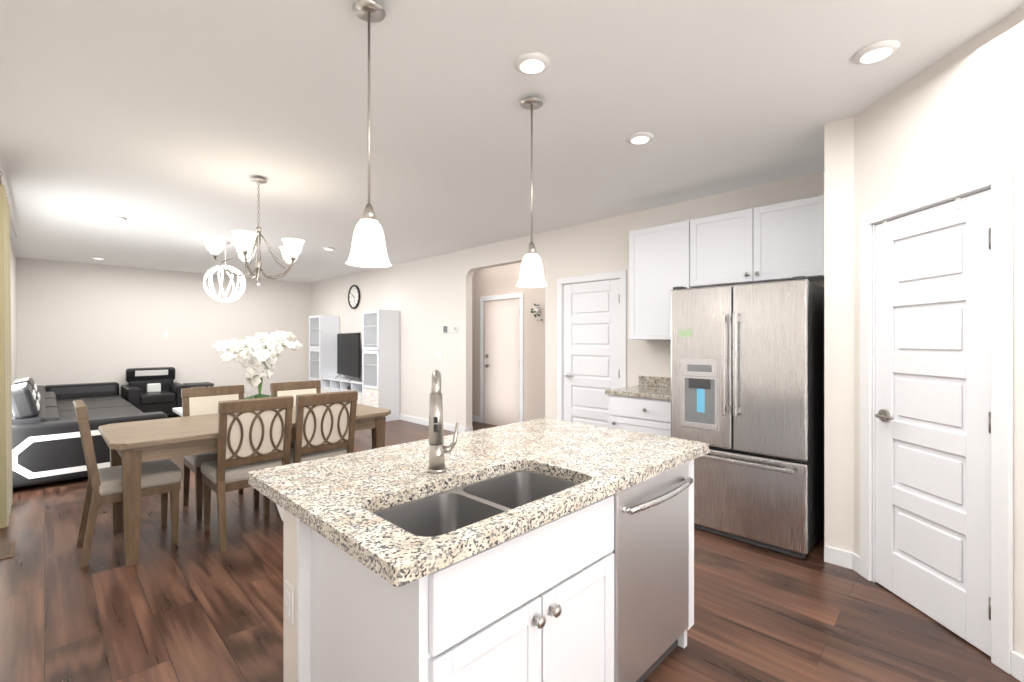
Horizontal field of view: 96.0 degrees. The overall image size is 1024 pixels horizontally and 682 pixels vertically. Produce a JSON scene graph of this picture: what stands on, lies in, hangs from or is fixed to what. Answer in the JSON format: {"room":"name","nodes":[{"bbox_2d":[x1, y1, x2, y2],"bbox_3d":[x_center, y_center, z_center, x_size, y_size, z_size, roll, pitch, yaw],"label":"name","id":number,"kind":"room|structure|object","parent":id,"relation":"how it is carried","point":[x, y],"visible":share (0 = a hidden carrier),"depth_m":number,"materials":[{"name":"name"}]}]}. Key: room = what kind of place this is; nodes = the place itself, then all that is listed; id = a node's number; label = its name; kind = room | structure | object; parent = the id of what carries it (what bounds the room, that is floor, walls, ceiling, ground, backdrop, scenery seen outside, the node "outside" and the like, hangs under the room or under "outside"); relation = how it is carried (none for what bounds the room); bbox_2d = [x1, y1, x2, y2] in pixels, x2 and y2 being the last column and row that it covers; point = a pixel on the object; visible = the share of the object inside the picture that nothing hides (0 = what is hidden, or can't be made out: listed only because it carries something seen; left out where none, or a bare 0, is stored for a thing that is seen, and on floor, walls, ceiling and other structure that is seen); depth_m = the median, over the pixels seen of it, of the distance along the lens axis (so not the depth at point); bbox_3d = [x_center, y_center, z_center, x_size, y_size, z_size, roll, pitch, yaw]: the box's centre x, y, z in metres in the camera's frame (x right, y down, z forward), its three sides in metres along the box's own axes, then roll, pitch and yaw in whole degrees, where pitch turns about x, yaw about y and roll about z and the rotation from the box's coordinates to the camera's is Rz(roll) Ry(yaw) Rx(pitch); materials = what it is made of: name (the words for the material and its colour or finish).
{"room":"kitchen","nodes":[
{"label":"kitchen","id":0,"kind":"room"},
{"bbox_2d":[10,240,15,384],"bbox_3d":[-3.293,0.010,2.714,13.540,2.720,0.120,0,0,45],"label":"wall","id":1,"kind":"structure","parent":0,"point":[13,307],"depth_m":6.73,"materials":[{"name":"white paint"}]},
{"bbox_2d":[0,171,16,527],"bbox_3d":[-4.575,0.080,4.157,2.847,2.540,0.135,0,0,45],"label":"curtain","id":2,"kind":"object","parent":1,"relation":"attached to","point":[6,483],"visible":1,"depth_m":3.35,"materials":[{"name":"beige fabric"}]},
{"bbox_2d":[16,257,309,398],"bbox_3d":[-6.347,0.010,9.173,0.120,2.720,4.790,0,0,45],"label":"wall","id":3,"kind":"structure","parent":0,"point":[78,323],"depth_m":8.55,"materials":[{"name":"white paint"}]},
{"bbox_2d":[163,331,167,336],"bbox_3d":[-6.619,-0.130,8.803,0.010,0.120,0.072,0,0,45],"label":"outlet","id":4,"kind":"object","parent":3,"relation":"attached to","point":[165,333],"depth_m":8.80,"materials":[{"name":"white plastic"}]},
{"bbox_2d":[472,259,544,425],"bbox_3d":[0.215,0.010,6.627,4.640,2.720,0.800,0,0,45],"label":"wall","id":5,"kind":"structure","parent":0,"point":[502,360],"depth_m":7.32,"materials":[{"name":"beige paint"}]},
{"bbox_2d":[472,415,479,421],"bbox_3d":[-0.845,1.320,8.056,0.884,0.100,0.014,0,0,45],"label":"baseboard","id":6,"kind":"structure","parent":5,"relation":"attached to","point":[474,418],"depth_m":7.82,"materials":[{"name":"white"}]},
{"bbox_2d":[480,293,523,422],"bbox_3d":[-0.153,0.315,7.421,0.990,2.110,0.187,0,0,45],"label":"door frame","id":7,"kind":"structure","parent":5,"relation":"in","point":[521,314],"depth_m":7.35,"materials":[{"name":"white wood"}]},
{"bbox_2d":[530,303,542,320],"bbox_3d":[0.363,-0.418,6.777,0.221,0.274,0.137,0,0,45],"label":"hanging plant","id":8,"kind":"object","parent":5,"relation":"attached to","point":[537,309],"visible":1,"depth_m":6.75,"materials":[{"name":"green plant"}]},
{"bbox_2d":[0,416,1020,681],"bbox_3d":[-1.330,1.400,4.704,13.900,0.060,6.070,0,0,45],"label":"floor","id":9,"kind":"structure","parent":0,"point":[194,604],"depth_m":2.34,"materials":[{"name":"brown wood"}]},
{"bbox_2d":[0,542,14,559],"bbox_3d":[-3.316,1.366,2.982,0.310,0.008,0.130,0,0,45],"label":"floor vent","id":10,"kind":"object","parent":9,"relation":"in","point":[6,550],"visible":1,"depth_m":3.00,"materials":[{"name":"brown"}]},
{"bbox_2d":[12,367,187,487],"bbox_3d":[-5.492,0.902,6.476,4.826,0.936,2.090,0,0,45],"label":"sofa","id":11,"kind":"object","parent":9,"relation":"on","point":[47,446],"visible":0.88,"depth_m":4.55,"materials":[{"name":"black leather"}]},
{"bbox_2d":[73,399,182,567],"bbox_3d":[-2.590,0.882,3.114,0.470,0.976,0.533,0,0,45],"label":"end chair","id":12,"kind":"object","parent":9,"relation":"on","point":[163,477],"visible":1,"depth_m":3.02,"materials":[{"name":"brown wood"}]},
{"bbox_2d":[172,407,181,415],"bbox_3d":[-4.288,1.170,6.476,1.200,0.400,0.600,0,0,45],"label":"coffee table","id":13,"kind":"object","parent":9,"relation":"on","point":[178,410],"depth_m":6.52,"materials":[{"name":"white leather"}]},
{"bbox_2d":[183,382,213,387],"bbox_3d":[-6.073,1.095,8.924,0.460,0.550,0.420,0,0,45],"label":"side table","id":14,"kind":"object","parent":9,"relation":"on","point":[200,384],"visible":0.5,"depth_m":8.83,"materials":[{"name":"grey"}]},
{"bbox_2d":[181,385,258,520],"bbox_3d":[-2.414,0.882,3.827,0.533,0.976,0.470,0,0,45],"label":"chair","id":15,"kind":"object","parent":9,"relation":"on","point":[201,401],"visible":0.42,"depth_m":3.84,"materials":[{"name":"brown wood"}]},
{"bbox_2d":[98,403,390,566],"bbox_3d":[-2.016,0.990,3.688,0.950,0.760,1.880,0,0,45],"label":"dining table","id":16,"kind":"object","parent":9,"relation":"on","point":[133,445],"visible":0.71,"depth_m":3.01,"materials":[{"name":"brown wood"}]},
{"bbox_2d":[212,331,301,399],"bbox_3d":[-2.044,0.263,3.692,0.564,0.691,0.658,0,0,45],"label":"orchid","id":17,"kind":"object","parent":16,"relation":"on","point":[256,358],"visible":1,"depth_m":3.62,"materials":[{"name":"white plant"}]},
{"bbox_2d":[201,396,293,551],"bbox_3d":[-1.914,0.882,3.327,0.533,0.976,0.470,0,0,45],"label":"chair","id":18,"kind":"object","parent":9,"relation":"on","point":[254,434],"visible":0.96,"depth_m":3.16,"materials":[{"name":"brown wood"}]},
{"bbox_2d":[270,380,320,447],"bbox_3d":[-1.930,0.882,4.319,0.533,0.976,0.470,0,0,45],"label":"chair","id":19,"kind":"object","parent":9,"relation":"on","point":[293,389],"visible":0.21,"depth_m":4.44,"materials":[{"name":"brown wood"}]},
{"bbox_2d":[276,390,357,512],"bbox_3d":[-1.570,0.882,3.676,0.533,0.976,0.470,0,0,45],"label":"chair","id":20,"kind":"object","parent":9,"relation":"on","point":[324,425],"visible":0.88,"depth_m":3.51,"materials":[{"name":"brown wood"}]},
{"bbox_2d":[309,309,399,421],"bbox_3d":[-3.128,0.420,8.891,2.900,1.900,0.408,0,0,45],"label":"entertainment center","id":21,"kind":"object","parent":9,"relation":"on","point":[377,385],"visible":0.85,"depth_m":8.09,"materials":[{"name":"painted wood"},{"name":"glass"}]},
{"bbox_2d":[336,333,360,381],"bbox_3d":[-3.152,0.296,8.867,0.266,0.892,1.420,0,0,-35],"label":"tv","id":22,"kind":"object","parent":21,"relation":"on","point":[348,354],"visible":1,"depth_m":8.72,"materials":[{"name":"black plastic"}]},
{"bbox_2d":[263,450,708,681],"bbox_3d":[0.000,0.936,1.819,0.946,0.869,1.499,0,0,45],"label":"kitchen island","id":23,"kind":"object","parent":9,"relation":"on","point":[544,550],"depth_m":1.41,"materials":[{"name":"white paint"}]},
{"bbox_2d":[248,418,708,589],"bbox_3d":[-0.020,0.497,1.845,0.980,0.075,1.600,0,0,45],"label":"island countertop","id":24,"kind":"structure","parent":23,"relation":"on","point":[337,497],"depth_m":1.54,"materials":[{"name":"beige stone"}]},
{"bbox_2d":[416,370,459,473],"bbox_3d":[-0.250,0.279,1.603,0.132,0.361,0.142,0,0,45],"label":"faucet","id":25,"kind":"object","parent":24,"relation":"on","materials":[{"name":"silver metal"}]},
{"bbox_2d":[605,376,670,436],"bbox_3d":[1.385,0.865,4.270,0.815,1.010,0.664,0,0,45],"label":"base cabinet","id":26,"kind":"object","parent":9,"relation":"on","point":[644,406],"visible":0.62,"depth_m":4.14,"materials":[{"name":"white wood"}]},
{"bbox_2d":[671,276,823,558],"bbox_3d":[1.799,0.482,3.452,0.885,1.775,0.958,0,0,45],"label":"fridge","id":27,"kind":"object","parent":9,"relation":"on","point":[747,382],"visible":0.85,"depth_m":3.08,"materials":[{"name":"grey metal"}]},
{"bbox_2d":[0,0,1023,282],"bbox_3d":[-1.330,-1.390,4.704,13.900,0.080,6.070,0,0,45],"label":"ceiling","id":28,"kind":"structure","parent":0,"point":[168,130],"depth_m":2.71,"materials":[{"name":"white paint"}]},
{"bbox_2d":[106,215,126,220],"bbox_3d":[-4.320,-1.339,5.033,0.175,0.022,0.175,0,0,21],"label":"disc","id":29,"kind":"object","parent":28,"relation":"attached to","point":[118,218],"depth_m":5.00,"materials":[{"name":"white plastic"}]},
{"bbox_2d":[203,242,245,301],"bbox_3d":[-3.912,-0.939,6.287,0.504,0.822,0.504,0,0,45],"label":"pendant light","id":30,"kind":"object","parent":28,"relation":"hanging from","point":[215,296],"visible":0.83,"depth_m":6.24,"materials":[{"name":"white plastic"}]},
{"bbox_2d":[201,177,304,285],"bbox_3d":[-2.112,-0.900,3.820,0.740,0.899,0.762,0,0,45],"label":"chandelier","id":31,"kind":"object","parent":28,"relation":"hanging from","point":[246,246],"visible":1,"depth_m":3.73,"materials":[{"name":"white glass"}]},
{"bbox_2d":[322,247,334,249],"bbox_3d":[-2.663,-1.339,6.699,0.175,0.022,0.175,0,0,21],"label":"disc","id":32,"kind":"object","parent":28,"relation":"attached to","point":[326,248],"depth_m":6.65,"materials":[{"name":"white plastic"}]},
{"bbox_2d":[346,0,391,267],"bbox_3d":[-0.572,-0.829,1.842,0.178,1.043,0.178,0,0,45],"label":"pendant light","id":33,"kind":"object","parent":28,"relation":"hanging from","point":[368,248],"visible":1,"depth_m":1.81,"materials":[{"name":"white glass"}]},
{"bbox_2d":[516,97,547,287],"bbox_3d":[0.109,-0.829,2.561,0.178,1.043,0.178,0,0,45],"label":"pendant light","id":34,"kind":"object","parent":28,"relation":"hanging from","point":[531,273],"visible":0.98,"depth_m":2.53,"materials":[{"name":"white glass"}]},
{"bbox_2d":[514,52,549,74],"bbox_3d":[0.098,-1.339,2.235,0.175,0.022,0.175,0,0,36],"label":"recessed light","id":35,"kind":"object","parent":28,"relation":"attached to","point":[531,63],"depth_m":2.21,"materials":[{"name":"white plastic"}]},
{"bbox_2d":[626,131,653,143],"bbox_3d":[0.848,-1.339,3.054,0.175,0.022,0.175,0,0,21],"label":"recessed light","id":36,"kind":"object","parent":28,"relation":"attached to","point":[638,137],"depth_m":3.02,"materials":[{"name":"white plastic"}]},
{"bbox_2d":[853,39,900,63],"bbox_3d":[1.696,-1.339,2.147,0.175,0.022,0.175,0,0,36],"label":"recessed light","id":37,"kind":"object","parent":28,"relation":"attached to","point":[880,50],"depth_m":2.12,"materials":[{"name":"white plastic"}]},
{"bbox_2d":[310,171,823,426],"bbox_3d":[0.070,0.010,6.124,13.300,2.720,0.120,0,0,45],"label":"wall","id":38,"kind":"structure","parent":0,"point":[428,298],"depth_m":6.80,"materials":[{"name":"white paint"}]},
{"bbox_2d":[348,285,359,308],"bbox_3d":[-3.149,-0.880,9.183,0.484,0.484,0.041,0,0,45],"label":"wall clock","id":39,"kind":"object","parent":38,"relation":"attached to","point":[354,296],"visible":1,"depth_m":9.17,"materials":[{"name":"white"}]},
{"bbox_2d":[400,414,467,432],"bbox_3d":[-2.690,1.320,8.755,5.674,0.100,0.017,0,0,45],"label":"baseboard","id":40,"kind":"structure","parent":38,"relation":"attached to","point":[449,427],"depth_m":7.47,"materials":[{"name":"white wood"}]},
{"bbox_2d":[443,325,456,333],"bbox_3d":[-0.949,-0.180,7.027,0.350,0.130,0.023,0,0,45],"label":"thermostat","id":41,"kind":"object","parent":38,"relation":"attached to","point":[445,329],"visible":0.98,"depth_m":7.08,"materials":[{"name":"white plastic"}]},
{"bbox_2d":[557,270,626,427],"bbox_3d":[0.905,0.307,5.254,0.940,2.125,0.187,0,0,45],"label":"door","id":42,"kind":"structure","parent":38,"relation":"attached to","point":[592,354],"depth_m":5.24,"materials":[{"name":"white wood"}]},
{"bbox_2d":[629,219,699,339],"bbox_3d":[1.495,-0.545,4.400,0.669,1.070,0.326,0,0,45],"label":"upper cabinet","id":43,"kind":"object","parent":38,"relation":"attached to","point":[662,258],"depth_m":4.31,"materials":[{"name":"white wood"}]},
{"bbox_2d":[697,195,823,286],"bbox_3d":[2.066,-0.780,3.837,1.055,0.600,0.326,0,0,45],"label":"upper cabinet","id":44,"kind":"object","parent":38,"relation":"attached to","point":[783,241],"depth_m":3.68,"materials":[{"name":"white wood"}]},
{"bbox_2d":[824,116,853,552],"bbox_3d":[2.329,0.010,3.152,0.150,2.720,0.940,0,0,45],"label":"wall","id":45,"kind":"structure","parent":0,"point":[838,334],"depth_m":2.82,"materials":[{"name":"white paint"}]},
{"bbox_2d":[854,6,1023,656],"bbox_3d":[2.119,0.010,1.815,0.120,2.720,1.900,0,0,0],"label":"wall","id":46,"kind":"structure","parent":0,"point":[957,114],"depth_m":2.11,"materials":[{"name":"white paint"}]},
{"bbox_2d":[860,161,1012,674],"bbox_3d":[2.082,0.315,2.295,0.187,2.110,0.810,0,0,0],"label":"door","id":47,"kind":"structure","parent":46,"relation":"in","point":[936,403],"depth_m":2.20,"materials":[{"name":"white wood"}]},
{"bbox_2d":[1011,651,1023,681],"bbox_3d":[2.055,1.320,1.378,0.732,0.100,0.732,0,0,45],"label":"baseboard","id":48,"kind":"structure","parent":46,"relation":"attached to","point":[1017,661],"depth_m":1.86,"materials":[{"name":"white wood"}]}
]}

